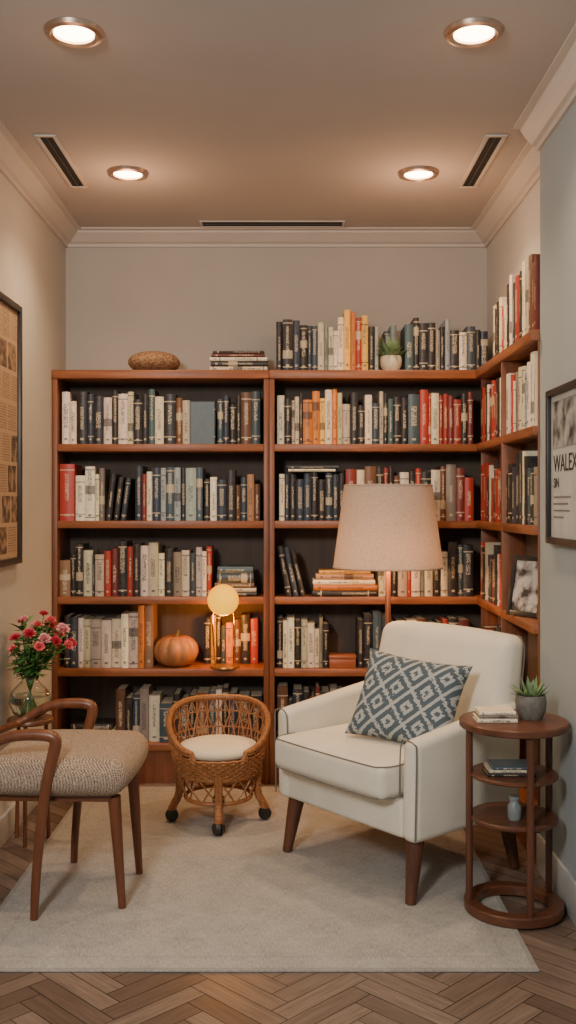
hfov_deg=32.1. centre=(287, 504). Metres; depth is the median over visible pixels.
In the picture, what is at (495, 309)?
book
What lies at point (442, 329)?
book
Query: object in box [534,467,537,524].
book
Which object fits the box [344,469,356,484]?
book
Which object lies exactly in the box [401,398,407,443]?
book
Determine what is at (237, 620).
book
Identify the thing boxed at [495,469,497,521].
book
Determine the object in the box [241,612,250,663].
book
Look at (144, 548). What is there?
book
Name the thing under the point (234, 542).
bookcase
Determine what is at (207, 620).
book
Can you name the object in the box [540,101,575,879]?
wall
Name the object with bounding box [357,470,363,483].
book
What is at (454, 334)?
book
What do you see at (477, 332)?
book
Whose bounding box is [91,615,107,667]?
book
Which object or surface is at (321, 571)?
book
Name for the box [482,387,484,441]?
book
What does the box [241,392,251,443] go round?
book
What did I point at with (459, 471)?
book
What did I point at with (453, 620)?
book
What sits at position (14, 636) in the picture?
flower
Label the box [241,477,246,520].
book
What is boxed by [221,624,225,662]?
book
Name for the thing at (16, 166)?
trim
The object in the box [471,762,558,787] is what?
shelf
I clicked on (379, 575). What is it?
book
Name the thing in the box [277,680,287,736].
book
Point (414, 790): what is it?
armchair
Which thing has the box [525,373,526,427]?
book
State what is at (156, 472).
book
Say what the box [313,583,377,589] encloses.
book
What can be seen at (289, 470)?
book
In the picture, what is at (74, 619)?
book
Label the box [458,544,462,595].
book
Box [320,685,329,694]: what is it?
book
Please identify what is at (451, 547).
book
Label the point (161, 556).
book
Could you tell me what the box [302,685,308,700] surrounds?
book
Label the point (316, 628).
book
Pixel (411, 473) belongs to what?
book
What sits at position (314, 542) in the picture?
bookcase
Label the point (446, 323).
book
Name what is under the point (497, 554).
book
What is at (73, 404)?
book
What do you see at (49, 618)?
flower
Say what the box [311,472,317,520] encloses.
book
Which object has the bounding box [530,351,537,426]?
book
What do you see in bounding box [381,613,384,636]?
book
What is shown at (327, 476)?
book
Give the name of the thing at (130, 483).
book
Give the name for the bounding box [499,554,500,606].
book
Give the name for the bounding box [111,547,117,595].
book
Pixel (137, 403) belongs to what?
book
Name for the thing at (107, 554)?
book
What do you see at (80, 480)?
book
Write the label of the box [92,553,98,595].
book
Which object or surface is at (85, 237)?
trim
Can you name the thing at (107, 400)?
book
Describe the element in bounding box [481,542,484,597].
book
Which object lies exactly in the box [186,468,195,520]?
book
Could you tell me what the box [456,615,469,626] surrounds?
book
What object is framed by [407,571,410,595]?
book
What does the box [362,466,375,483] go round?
book
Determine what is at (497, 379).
book
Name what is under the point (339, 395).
book
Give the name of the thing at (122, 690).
book
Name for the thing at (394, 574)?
book
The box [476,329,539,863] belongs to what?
bookcase
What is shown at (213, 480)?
book
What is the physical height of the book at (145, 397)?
0.234 m
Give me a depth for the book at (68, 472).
4.68 m
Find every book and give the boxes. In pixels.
[60,464,81,520]
[60,559,70,595]
[62,392,76,443]
[64,612,77,667]
[70,401,76,443]
[70,613,84,667]
[71,552,75,595]
[71,718,115,729]
[76,476,84,520]
[76,543,88,595]
[77,392,89,443]
[78,614,90,667]
[84,549,99,595]
[84,616,95,667]
[85,466,99,520]
[88,394,95,443]
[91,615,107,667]
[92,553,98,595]
[94,396,103,443]
[95,474,98,520]
[95,553,103,595]
[99,468,109,520]
[101,617,112,667]
[104,397,111,443]
[104,549,110,595]
[106,473,121,520]
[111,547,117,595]
[112,390,122,443]
[112,615,120,667]
[114,477,125,520]
[116,683,130,729]
[118,394,127,443]
[118,540,132,595]
[121,478,134,520]
[121,610,130,667]
[125,691,133,730]
[127,545,132,595]
[128,392,138,443]
[129,609,137,667]
[133,399,141,443]
[133,542,144,595]
[133,689,139,732]
[135,466,147,520]
[138,604,144,667]
[140,683,152,741]
[141,544,148,595]
[142,394,148,443]
[142,474,146,520]
[145,604,156,667]
[147,472,151,520]
[149,389,158,443]
[149,541,162,595]
[149,690,163,741]
[152,468,160,520]
[155,397,163,443]
[158,552,164,595]
[159,696,172,742]
[161,468,165,520]
[164,394,178,443]
[165,547,176,595]
[166,467,174,520]
[173,687,182,739]
[174,468,180,520]
[174,551,181,595]
[176,398,183,443]
[180,694,188,739]
[181,468,185,520]
[182,549,192,595]
[183,400,190,443]
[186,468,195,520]
[189,688,196,737]
[190,402,215,443]
[190,552,195,595]
[196,467,205,520]
[196,546,204,595]
[196,686,210,736]
[202,550,206,595]
[204,479,209,520]
[204,616,210,663]
[207,545,213,595]
[209,685,216,734]
[210,357,267,361]
[210,367,267,369]
[210,477,218,520]
[211,353,264,356]
[211,361,267,367]
[211,614,215,663]
[213,351,263,352]
[215,581,254,587]
[216,614,221,663]
[216,684,222,733]
[217,480,226,520]
[217,571,254,582]
[218,399,222,443]
[218,565,253,572]
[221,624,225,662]
[222,682,229,734]
[223,395,230,443]
[226,620,232,662]
[227,470,236,520]
[228,686,238,735]
[229,404,235,443]
[233,618,240,662]
[234,586,256,591]
[236,395,240,443]
[236,485,240,520]
[237,589,257,595]
[237,690,250,737]
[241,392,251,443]
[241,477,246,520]
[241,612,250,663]
[247,474,254,520]
[250,616,258,662]
[250,690,262,741]
[252,391,260,443]
[254,484,260,520]
[276,322,282,369]
[277,395,283,443]
[277,545,291,595]
[277,613,282,667]
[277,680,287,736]
[279,474,284,520]
[283,319,292,369]
[283,616,286,667]
[284,546,297,595]
[285,398,290,443]
[285,474,288,520]
[287,466,338,469]
[287,614,293,667]
[288,469,334,472]
[288,693,292,705]
[289,475,295,520]
[290,548,304,595]
[291,400,294,443]
[293,320,299,369]
[293,683,301,703]
[294,617,300,667]
[295,397,298,443]
[296,479,303,520]
[299,394,302,443]
[300,325,306,369]
[301,616,306,667]
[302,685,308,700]
[303,400,311,443]
[303,473,310,520]
[307,326,310,369]
[307,619,313,667]
[309,690,314,698]
[311,326,317,369]
[311,391,319,443]
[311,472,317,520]
[312,578,374,583]
[312,588,376,595]
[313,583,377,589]
[314,624,318,666]
[314,681,319,696]
[315,572,373,579]
[317,322,323,369]
[318,480,324,520]
[318,569,369,573]
[318,613,322,667]
[320,398,324,443]
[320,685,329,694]
[323,621,328,667]
[324,323,327,369]
[324,390,331,443]
[324,473,331,520]
[328,327,332,369]
[329,683,337,691]
[332,389,336,443]
[332,474,338,520]
[333,331,336,369]
[336,317,343,369]
[337,393,341,443]
[338,473,343,518]
[342,310,350,369]
[342,404,349,443]
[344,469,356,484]
[348,393,357,443]
[351,312,355,369]
[355,616,363,667]
[356,318,360,369]
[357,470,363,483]
[358,405,364,443]
[361,316,367,369]
[361,611,371,667]
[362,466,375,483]
[363,395,371,443]
[368,327,374,369]
[370,609,380,649]
[372,403,378,443]
[375,326,377,369]
[375,571,383,595]
[376,391,382,443]
[376,467,382,483]
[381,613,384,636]
[382,331,389,354]
[383,393,386,443]
[383,468,387,483]
[387,325,395,341]
[387,399,392,443]
[387,467,393,483]
[391,571,397,595]
[392,397,400,443]
[394,476,399,483]
[396,472,408,483]
[398,571,406,595]
[400,324,412,369]
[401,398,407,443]
[403,616,416,620]
[405,394,419,443]
[407,471,414,483]
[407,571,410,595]
[410,318,418,369]
[411,468,420,483]
[411,571,419,595]
[412,615,425,621]
[416,390,427,443]
[419,323,427,369]
[420,571,423,595]
[421,472,430,483]
[424,570,432,595]
[427,470,439,520]
[428,323,434,369]
[428,394,430,443]
[431,393,438,443]
[433,569,440,595]
[435,330,439,369]
[435,466,445,520]
[438,327,444,369]
[438,616,447,623]
[439,319,449,369]
[439,395,442,443]
[441,550,447,595]
[442,464,455,520]
[443,394,447,443]
[443,541,457,595]
[444,615,457,624]
[448,396,452,443]
[450,330,458,369]
[453,399,460,443]
[455,394,466,443]
[456,468,463,520]
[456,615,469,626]
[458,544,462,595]
[459,332,466,369]
[462,326,474,369]
[463,544,472,595]
[464,478,473,520]
[465,392,472,443]
[473,713,517,722]
[474,706,515,714]
[474,710,517,718]
[475,330,479,369]
[480,331,487,366]
[481,387,482,441]
[481,465,483,520]
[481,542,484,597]
[481,625,495,628]
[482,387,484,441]
[482,547,484,598]
[482,765,535,776]
[484,463,493,520]
[484,762,534,772]
[485,383,491,440]
[485,542,500,599]
[487,384,491,439]
[487,477,488,521]
[487,759,534,769]
[488,554,493,601]
[489,388,491,439]
[489,465,493,521]
[491,478,493,521]
[491,555,493,602]
[492,380,495,438]
[493,305,496,356]
[493,559,493,603]
[494,385,495,437]
[494,461,499,521]
[494,545,500,604]
[495,309,496,355]
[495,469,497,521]
[496,378,499,437]
[496,625,500,631]
[497,302,498,353]
[497,554,498,605]
[498,468,499,521]
[499,297,506,352]
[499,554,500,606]
[500,378,500,435]
[500,456,500,522]
[502,306,503,350]
[504,304,506,348]
[506,373,515,433]
[506,474,507,522]
[507,284,509,346]
[508,463,515,522]
[509,285,509,345]
[510,275,516,344]
[511,374,515,432]
[512,467,515,523]
[513,282,514,342]
[513,381,515,431]
[515,275,519,340]
[516,372,517,430]
[516,453,519,523]
[518,367,521,429]
[520,271,521,337]
[520,450,537,523]
[522,261,524,335]
[522,366,526,428]
[522,451,537,523]
[524,456,537,524]
[525,257,528,333]
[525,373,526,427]
[527,362,529,427]
[528,468,533,524]
[529,254,539,330]
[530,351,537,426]
[530,470,533,524]
[532,262,533,328]
[534,255,539,328]
[534,361,537,425]
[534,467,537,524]
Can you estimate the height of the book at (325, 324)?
0.226 m
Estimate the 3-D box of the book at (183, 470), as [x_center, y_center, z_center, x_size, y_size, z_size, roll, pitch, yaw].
[-0.491,-0.050,4.785,0.023,0.248,0.187,0,0,0]
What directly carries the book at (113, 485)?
on the bookcase at (234, 542)
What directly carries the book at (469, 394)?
on the bookcase at (314, 542)
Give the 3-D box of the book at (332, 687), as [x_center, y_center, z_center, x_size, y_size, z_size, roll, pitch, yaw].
[0.216,0.985,4.766,0.037,0.250,0.156,0,0,0]
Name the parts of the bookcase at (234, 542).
panel, shelf, shelf, shelf, shelf, shelf, panel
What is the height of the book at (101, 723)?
0.029 m
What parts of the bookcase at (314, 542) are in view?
panel, shelf, shelf, shelf, shelf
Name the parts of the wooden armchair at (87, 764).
rail, arm, seat frame, arm, leg, leg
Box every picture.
[0,291,21,567]
[553,394,575,448]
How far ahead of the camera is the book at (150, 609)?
4.69 m
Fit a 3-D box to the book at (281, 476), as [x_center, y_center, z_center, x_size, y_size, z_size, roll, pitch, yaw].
[-0.029,-0.036,4.760,0.025,0.218,0.171,0,0,0]
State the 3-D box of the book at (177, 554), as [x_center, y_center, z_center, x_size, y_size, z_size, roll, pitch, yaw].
[-0.519,0.324,4.771,0.037,0.206,0.166,0,0,0]
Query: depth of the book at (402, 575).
4.68 m
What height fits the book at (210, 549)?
0.233 m
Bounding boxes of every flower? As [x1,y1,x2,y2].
[4,644,34,675]
[8,633,40,675]
[8,634,34,667]
[9,630,35,670]
[9,652,26,675]
[10,619,35,660]
[13,620,49,671]
[16,628,44,677]
[17,635,64,679]
[19,615,42,675]
[19,630,50,671]
[21,641,46,677]
[23,623,45,658]
[28,616,55,668]
[29,610,54,664]
[29,623,69,671]
[30,627,54,663]
[30,640,72,675]
[31,620,54,667]
[34,632,72,668]
[36,638,76,675]
[38,626,55,654]
[41,630,64,665]
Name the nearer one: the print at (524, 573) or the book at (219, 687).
the print at (524, 573)
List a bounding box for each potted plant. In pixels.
[375,333,409,369]
[508,676,550,719]
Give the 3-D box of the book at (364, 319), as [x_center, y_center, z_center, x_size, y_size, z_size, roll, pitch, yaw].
[0.360,-0.759,4.769,0.032,0.260,0.156,0,0,0]
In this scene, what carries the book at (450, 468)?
on the bookcase at (314, 542)
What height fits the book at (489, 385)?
0.252 m
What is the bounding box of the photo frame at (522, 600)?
[506,555,537,618]
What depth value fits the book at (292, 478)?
4.69 m
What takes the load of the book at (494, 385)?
on the bookcase at (515, 539)
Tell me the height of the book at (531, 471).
0.202 m
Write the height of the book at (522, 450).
0.281 m
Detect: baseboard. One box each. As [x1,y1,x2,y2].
[0,801,37,848]
[536,833,575,925]
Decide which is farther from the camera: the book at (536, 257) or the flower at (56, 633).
the flower at (56, 633)
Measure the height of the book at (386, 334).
0.206 m
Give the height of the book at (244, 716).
0.213 m
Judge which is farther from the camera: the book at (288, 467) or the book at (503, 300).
the book at (288, 467)
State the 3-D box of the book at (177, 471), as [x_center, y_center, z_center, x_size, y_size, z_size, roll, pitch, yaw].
[-0.518,-0.051,4.778,0.029,0.248,0.192,0,0,0]
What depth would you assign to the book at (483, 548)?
4.55 m
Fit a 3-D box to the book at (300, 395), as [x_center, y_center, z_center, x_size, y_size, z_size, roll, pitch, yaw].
[0.061,-0.403,4.763,0.015,0.238,0.152,0,0,0]
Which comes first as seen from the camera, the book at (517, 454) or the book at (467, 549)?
the book at (517, 454)
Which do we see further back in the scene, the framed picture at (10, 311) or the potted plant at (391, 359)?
the potted plant at (391, 359)
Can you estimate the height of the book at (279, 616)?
0.234 m
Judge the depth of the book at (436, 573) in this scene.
4.69 m
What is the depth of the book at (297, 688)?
4.69 m
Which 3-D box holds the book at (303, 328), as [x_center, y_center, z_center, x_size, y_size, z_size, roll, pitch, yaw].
[0.074,-0.736,4.775,0.035,0.215,0.180,0,0,0]
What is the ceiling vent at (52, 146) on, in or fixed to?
in the ceiling
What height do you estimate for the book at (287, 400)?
0.214 m
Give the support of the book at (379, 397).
on the bookcase at (314, 542)
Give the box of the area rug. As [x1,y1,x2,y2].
[0,786,539,971]
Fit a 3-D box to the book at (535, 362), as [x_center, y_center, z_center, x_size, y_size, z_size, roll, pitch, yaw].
[0.933,-0.401,3.609,0.089,0.234,0.033,0,0,0]
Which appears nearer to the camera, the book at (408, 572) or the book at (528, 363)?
the book at (528, 363)
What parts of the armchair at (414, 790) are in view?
leg, arm, seat frame, leg, backrest, arm, leg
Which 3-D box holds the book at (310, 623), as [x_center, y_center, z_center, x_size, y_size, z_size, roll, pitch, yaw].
[0.107,0.658,4.769,0.033,0.209,0.160,0,0,0]
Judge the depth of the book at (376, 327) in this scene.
4.68 m
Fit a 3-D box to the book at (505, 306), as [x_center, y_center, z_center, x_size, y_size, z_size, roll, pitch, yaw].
[0.931,-0.724,4.104,0.089,0.191,0.047,0,0,0]
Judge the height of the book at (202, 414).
0.200 m
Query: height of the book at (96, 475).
0.218 m
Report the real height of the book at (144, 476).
0.218 m
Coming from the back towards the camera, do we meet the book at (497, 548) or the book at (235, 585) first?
the book at (235, 585)
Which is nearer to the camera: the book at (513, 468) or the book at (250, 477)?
the book at (513, 468)
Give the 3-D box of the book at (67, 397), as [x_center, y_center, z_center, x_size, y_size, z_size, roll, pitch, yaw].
[-1.041,-0.407,4.769,0.037,0.246,0.170,0,0,0]
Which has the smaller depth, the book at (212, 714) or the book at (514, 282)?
the book at (514, 282)
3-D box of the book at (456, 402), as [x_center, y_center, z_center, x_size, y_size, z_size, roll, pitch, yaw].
[0.793,-0.390,4.765,0.038,0.211,0.158,0,0,0]
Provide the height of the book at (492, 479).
0.190 m
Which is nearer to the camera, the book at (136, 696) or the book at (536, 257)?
the book at (536, 257)
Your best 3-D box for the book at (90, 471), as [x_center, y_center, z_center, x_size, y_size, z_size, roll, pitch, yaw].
[-0.927,-0.053,4.765,0.044,0.254,0.180,0,0,0]
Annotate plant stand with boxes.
[7,713,52,847]
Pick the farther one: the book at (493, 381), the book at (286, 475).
the book at (286, 475)
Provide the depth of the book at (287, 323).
4.67 m
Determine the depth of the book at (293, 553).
4.67 m
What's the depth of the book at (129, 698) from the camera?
4.68 m
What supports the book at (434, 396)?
on the bookcase at (314, 542)
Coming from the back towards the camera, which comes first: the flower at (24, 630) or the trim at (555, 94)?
the flower at (24, 630)
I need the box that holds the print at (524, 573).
[511,560,537,612]
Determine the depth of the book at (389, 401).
4.67 m
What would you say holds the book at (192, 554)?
on the bookcase at (234, 542)
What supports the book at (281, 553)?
on the bookcase at (314, 542)
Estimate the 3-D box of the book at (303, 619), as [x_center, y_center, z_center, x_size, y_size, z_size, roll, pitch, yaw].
[0.076,0.650,4.763,0.028,0.226,0.160,0,0,0]
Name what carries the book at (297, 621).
on the bookcase at (314, 542)
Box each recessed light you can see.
[43,17,103,47]
[107,166,148,181]
[398,166,439,181]
[444,17,503,47]
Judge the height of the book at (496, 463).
0.264 m
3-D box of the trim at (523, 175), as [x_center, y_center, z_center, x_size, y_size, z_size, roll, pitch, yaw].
[0.938,-1.312,4.260,0.095,0.075,1.380,0,0,0]
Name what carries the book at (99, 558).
on the bookcase at (234, 542)
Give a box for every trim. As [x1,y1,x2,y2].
[0,119,80,247]
[66,227,486,247]
[471,142,539,247]
[513,23,575,150]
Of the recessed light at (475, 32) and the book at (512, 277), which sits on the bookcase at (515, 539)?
the book at (512, 277)
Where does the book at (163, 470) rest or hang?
on the bookcase at (234, 542)
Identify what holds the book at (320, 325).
on the bookcase at (314, 542)
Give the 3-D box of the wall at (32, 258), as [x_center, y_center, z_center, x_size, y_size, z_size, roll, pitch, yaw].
[-1.150,-0.075,2.175,0.100,2.750,5.550,0,0,0]
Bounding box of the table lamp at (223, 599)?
[207,584,238,669]
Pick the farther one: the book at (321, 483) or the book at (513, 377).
the book at (321, 483)
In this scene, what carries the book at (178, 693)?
on the bookcase at (234, 542)
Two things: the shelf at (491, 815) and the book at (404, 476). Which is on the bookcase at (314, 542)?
the book at (404, 476)
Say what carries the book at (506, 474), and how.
on the bookcase at (515, 539)
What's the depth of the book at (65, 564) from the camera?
4.67 m
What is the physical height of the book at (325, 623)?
0.206 m
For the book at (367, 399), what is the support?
on the bookcase at (314, 542)
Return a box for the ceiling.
[0,0,575,226]
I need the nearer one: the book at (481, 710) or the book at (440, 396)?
the book at (481, 710)
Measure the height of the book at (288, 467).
0.015 m
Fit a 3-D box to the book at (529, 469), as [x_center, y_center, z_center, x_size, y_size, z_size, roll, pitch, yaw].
[0.934,-0.032,3.712,0.089,0.210,0.035,0,0,0]
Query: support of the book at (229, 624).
on the bookcase at (234, 542)
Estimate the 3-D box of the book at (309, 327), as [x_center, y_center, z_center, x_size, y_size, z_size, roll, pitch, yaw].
[0.101,-0.734,4.760,0.017,0.211,0.161,0,0,0]
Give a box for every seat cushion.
[0,729,147,795]
[181,734,255,761]
[275,723,405,799]
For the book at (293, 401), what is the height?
0.206 m
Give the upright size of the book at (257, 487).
0.172 m
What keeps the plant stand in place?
on the floor
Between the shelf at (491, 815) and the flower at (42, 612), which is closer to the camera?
the shelf at (491, 815)
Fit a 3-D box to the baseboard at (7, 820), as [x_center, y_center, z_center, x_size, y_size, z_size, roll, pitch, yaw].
[-1.093,1.245,2.020,0.015,0.110,5.240,0,0,0]
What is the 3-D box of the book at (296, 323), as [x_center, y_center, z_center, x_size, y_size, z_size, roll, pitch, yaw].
[0.039,-0.747,4.775,0.033,0.236,0.189,0,0,0]
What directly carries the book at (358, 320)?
on the bookcase at (314, 542)
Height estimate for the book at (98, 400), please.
0.226 m
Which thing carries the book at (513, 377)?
on the bookcase at (515, 539)
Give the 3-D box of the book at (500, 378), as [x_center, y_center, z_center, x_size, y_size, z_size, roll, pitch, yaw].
[0.934,-0.409,4.199,0.089,0.249,0.049,0,0,0]
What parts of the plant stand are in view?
leg, leg, leg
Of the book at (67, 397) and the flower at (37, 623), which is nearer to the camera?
the flower at (37, 623)
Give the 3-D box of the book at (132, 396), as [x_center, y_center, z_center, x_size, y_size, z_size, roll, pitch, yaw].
[-0.739,-0.408,4.772,0.027,0.247,0.165,0,0,0]
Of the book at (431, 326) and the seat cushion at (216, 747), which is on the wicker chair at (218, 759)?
the seat cushion at (216, 747)
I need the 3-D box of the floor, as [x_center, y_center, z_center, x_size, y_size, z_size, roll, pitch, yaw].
[-0.025,1.350,2.225,2.350,0.100,5.650,0,0,0]
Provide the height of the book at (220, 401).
0.212 m
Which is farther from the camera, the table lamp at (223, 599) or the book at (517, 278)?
the table lamp at (223, 599)
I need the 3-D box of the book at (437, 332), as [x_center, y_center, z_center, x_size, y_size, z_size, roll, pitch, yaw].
[0.703,-0.725,4.769,0.019,0.192,0.167,0,0,0]
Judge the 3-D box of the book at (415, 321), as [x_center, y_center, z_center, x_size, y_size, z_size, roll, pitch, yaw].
[0.603,-0.754,4.787,0.025,0.251,0.191,0,0,0]
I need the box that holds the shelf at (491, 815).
[471,801,558,832]
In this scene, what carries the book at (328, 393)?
on the bookcase at (314, 542)
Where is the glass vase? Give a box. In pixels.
[8,675,51,718]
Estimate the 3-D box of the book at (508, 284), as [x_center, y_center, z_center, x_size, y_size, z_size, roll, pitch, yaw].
[0.932,-0.760,4.056,0.089,0.264,0.048,0,0,0]
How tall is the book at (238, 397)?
0.232 m
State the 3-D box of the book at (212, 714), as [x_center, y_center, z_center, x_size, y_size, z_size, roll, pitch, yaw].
[-0.355,0.991,4.764,0.031,0.238,0.168,0,0,0]
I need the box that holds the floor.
[0,783,575,1023]
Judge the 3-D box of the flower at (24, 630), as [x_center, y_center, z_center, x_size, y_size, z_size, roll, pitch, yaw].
[-1.020,0.643,3.852,0.120,0.334,0.104,0,0,0]
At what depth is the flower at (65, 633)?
3.91 m
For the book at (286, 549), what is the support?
on the bookcase at (314, 542)
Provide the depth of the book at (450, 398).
4.68 m
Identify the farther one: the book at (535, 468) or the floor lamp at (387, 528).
the floor lamp at (387, 528)
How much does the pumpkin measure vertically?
0.170 m
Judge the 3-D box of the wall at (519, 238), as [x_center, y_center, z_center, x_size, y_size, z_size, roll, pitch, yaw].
[1.067,-0.075,4.260,0.165,2.750,1.380,0,0,0]
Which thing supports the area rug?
on the floor
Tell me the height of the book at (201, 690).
0.232 m
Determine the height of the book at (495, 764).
0.009 m
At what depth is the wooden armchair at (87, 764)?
3.19 m
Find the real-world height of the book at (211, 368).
0.021 m
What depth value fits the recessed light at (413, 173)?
4.05 m
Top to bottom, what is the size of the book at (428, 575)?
0.231 m
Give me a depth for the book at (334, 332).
4.69 m
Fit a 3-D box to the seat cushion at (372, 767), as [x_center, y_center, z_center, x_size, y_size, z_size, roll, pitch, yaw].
[0.307,0.899,3.577,0.494,0.132,0.582,0,0,-39]
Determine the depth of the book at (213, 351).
4.69 m
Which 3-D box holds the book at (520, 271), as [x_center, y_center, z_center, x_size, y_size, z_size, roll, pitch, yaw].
[0.934,-0.763,3.840,0.089,0.268,0.033,0,0,0]
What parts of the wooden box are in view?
lid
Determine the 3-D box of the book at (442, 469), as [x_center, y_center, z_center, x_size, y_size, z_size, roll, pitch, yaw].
[0.728,-0.055,4.775,0.025,0.256,0.170,0,0,0]
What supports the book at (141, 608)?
on the bookcase at (234, 542)
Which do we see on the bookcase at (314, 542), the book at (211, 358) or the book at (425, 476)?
the book at (425, 476)
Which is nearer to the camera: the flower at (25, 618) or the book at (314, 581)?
the flower at (25, 618)
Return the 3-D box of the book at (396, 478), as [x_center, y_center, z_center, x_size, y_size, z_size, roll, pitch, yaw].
[0.510,-0.032,4.762,0.027,0.210,0.160,0,0,0]
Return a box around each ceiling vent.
[34,134,88,187]
[199,220,344,226]
[458,134,507,187]
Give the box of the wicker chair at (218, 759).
[165,694,270,835]
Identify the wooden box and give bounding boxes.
[329,652,356,667]
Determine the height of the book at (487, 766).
0.009 m
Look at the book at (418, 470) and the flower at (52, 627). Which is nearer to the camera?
the flower at (52, 627)
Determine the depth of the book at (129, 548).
4.69 m
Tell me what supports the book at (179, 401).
on the bookcase at (234, 542)
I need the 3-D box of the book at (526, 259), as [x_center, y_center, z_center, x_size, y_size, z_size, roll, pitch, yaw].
[0.933,-0.774,3.741,0.089,0.292,0.049,0,0,0]
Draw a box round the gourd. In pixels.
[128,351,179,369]
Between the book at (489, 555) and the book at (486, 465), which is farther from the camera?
the book at (486, 465)
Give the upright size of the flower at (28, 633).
0.344 m
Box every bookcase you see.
[52,370,268,783]
[269,370,480,783]
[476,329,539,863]
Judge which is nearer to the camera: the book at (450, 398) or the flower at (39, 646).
the flower at (39, 646)
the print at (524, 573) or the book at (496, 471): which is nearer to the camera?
the print at (524, 573)
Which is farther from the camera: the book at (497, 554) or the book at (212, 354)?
the book at (212, 354)
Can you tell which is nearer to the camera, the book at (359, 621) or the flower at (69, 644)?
the flower at (69, 644)
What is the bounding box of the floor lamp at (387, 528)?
[333,484,443,625]
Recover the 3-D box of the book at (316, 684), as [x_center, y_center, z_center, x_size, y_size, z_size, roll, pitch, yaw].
[0.139,0.982,4.760,0.021,0.256,0.168,0,0,0]
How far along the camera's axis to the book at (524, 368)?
3.79 m
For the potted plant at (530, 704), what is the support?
on the side table
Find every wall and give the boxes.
[0,172,65,816]
[66,248,486,369]
[487,180,539,360]
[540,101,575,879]
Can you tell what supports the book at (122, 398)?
on the bookcase at (234, 542)
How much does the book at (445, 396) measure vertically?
0.235 m
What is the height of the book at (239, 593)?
0.021 m
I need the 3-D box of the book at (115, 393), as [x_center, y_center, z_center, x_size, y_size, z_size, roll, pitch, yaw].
[-0.812,-0.411,4.774,0.028,0.253,0.167,0,0,0]
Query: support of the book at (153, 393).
on the bookcase at (234, 542)
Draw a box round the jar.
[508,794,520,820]
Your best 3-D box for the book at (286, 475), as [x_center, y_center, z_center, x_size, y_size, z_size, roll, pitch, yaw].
[-0.005,-0.035,4.771,0.021,0.217,0.178,0,0,0]
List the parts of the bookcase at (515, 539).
shelf, shelf, shelf, upright panel, upright panel, panel, shelf, shelf, shelf, shelf, upright panel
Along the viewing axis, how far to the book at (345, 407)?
4.69 m
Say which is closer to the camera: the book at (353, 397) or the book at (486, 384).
the book at (486, 384)
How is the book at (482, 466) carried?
on the bookcase at (515, 539)
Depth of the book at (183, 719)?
4.69 m
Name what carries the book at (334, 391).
on the bookcase at (314, 542)
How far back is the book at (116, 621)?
4.69 m
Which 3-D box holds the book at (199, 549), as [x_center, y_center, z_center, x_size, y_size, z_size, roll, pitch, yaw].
[-0.418,0.313,4.778,0.028,0.229,0.172,0,0,0]
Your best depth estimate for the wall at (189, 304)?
4.95 m
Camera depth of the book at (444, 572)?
4.69 m
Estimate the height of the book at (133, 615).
0.257 m
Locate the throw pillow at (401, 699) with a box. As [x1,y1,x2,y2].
[345,648,472,742]
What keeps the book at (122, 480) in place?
on the bookcase at (234, 542)
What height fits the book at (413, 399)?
0.235 m
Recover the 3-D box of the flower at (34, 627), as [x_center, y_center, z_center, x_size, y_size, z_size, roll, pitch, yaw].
[-0.972,0.642,3.899,0.142,0.337,0.106,0,0,-17]
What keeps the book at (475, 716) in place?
on the side table
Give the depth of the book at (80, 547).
4.68 m
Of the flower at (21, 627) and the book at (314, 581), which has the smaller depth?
the flower at (21, 627)
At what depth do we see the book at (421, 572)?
4.69 m
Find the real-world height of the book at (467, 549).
0.240 m
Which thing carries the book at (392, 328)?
on the bookcase at (314, 542)
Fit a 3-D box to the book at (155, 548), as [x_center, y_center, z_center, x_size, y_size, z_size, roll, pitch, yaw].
[-0.631,0.302,4.774,0.044,0.251,0.180,0,0,0]
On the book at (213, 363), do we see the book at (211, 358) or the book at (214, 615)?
the book at (211, 358)
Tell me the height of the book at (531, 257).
0.292 m
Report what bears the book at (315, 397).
on the bookcase at (314, 542)
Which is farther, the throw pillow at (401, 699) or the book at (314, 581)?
the book at (314, 581)
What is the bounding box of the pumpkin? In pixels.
[154,630,198,666]
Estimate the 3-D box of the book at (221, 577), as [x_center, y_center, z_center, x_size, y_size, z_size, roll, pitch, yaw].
[-0.246,0.342,4.748,0.170,0.044,0.154,0,0,0]
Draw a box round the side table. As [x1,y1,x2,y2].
[459,709,568,928]
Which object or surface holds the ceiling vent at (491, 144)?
in the ceiling
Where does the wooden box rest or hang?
on the bookcase at (314, 542)
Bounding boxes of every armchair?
[0,698,147,920]
[274,621,524,904]
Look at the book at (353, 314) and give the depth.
4.68 m
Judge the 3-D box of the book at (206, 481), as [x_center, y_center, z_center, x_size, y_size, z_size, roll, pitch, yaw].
[-0.380,-0.025,4.765,0.029,0.197,0.155,0,0,0]
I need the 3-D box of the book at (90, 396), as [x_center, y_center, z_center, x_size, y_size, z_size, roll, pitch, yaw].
[-0.926,-0.402,4.771,0.028,0.236,0.172,0,0,0]
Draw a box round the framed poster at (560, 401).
[545,379,575,546]
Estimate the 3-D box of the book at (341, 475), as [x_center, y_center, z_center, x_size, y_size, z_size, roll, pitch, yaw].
[0.252,-0.038,4.766,0.026,0.223,0.163,0,0,0]

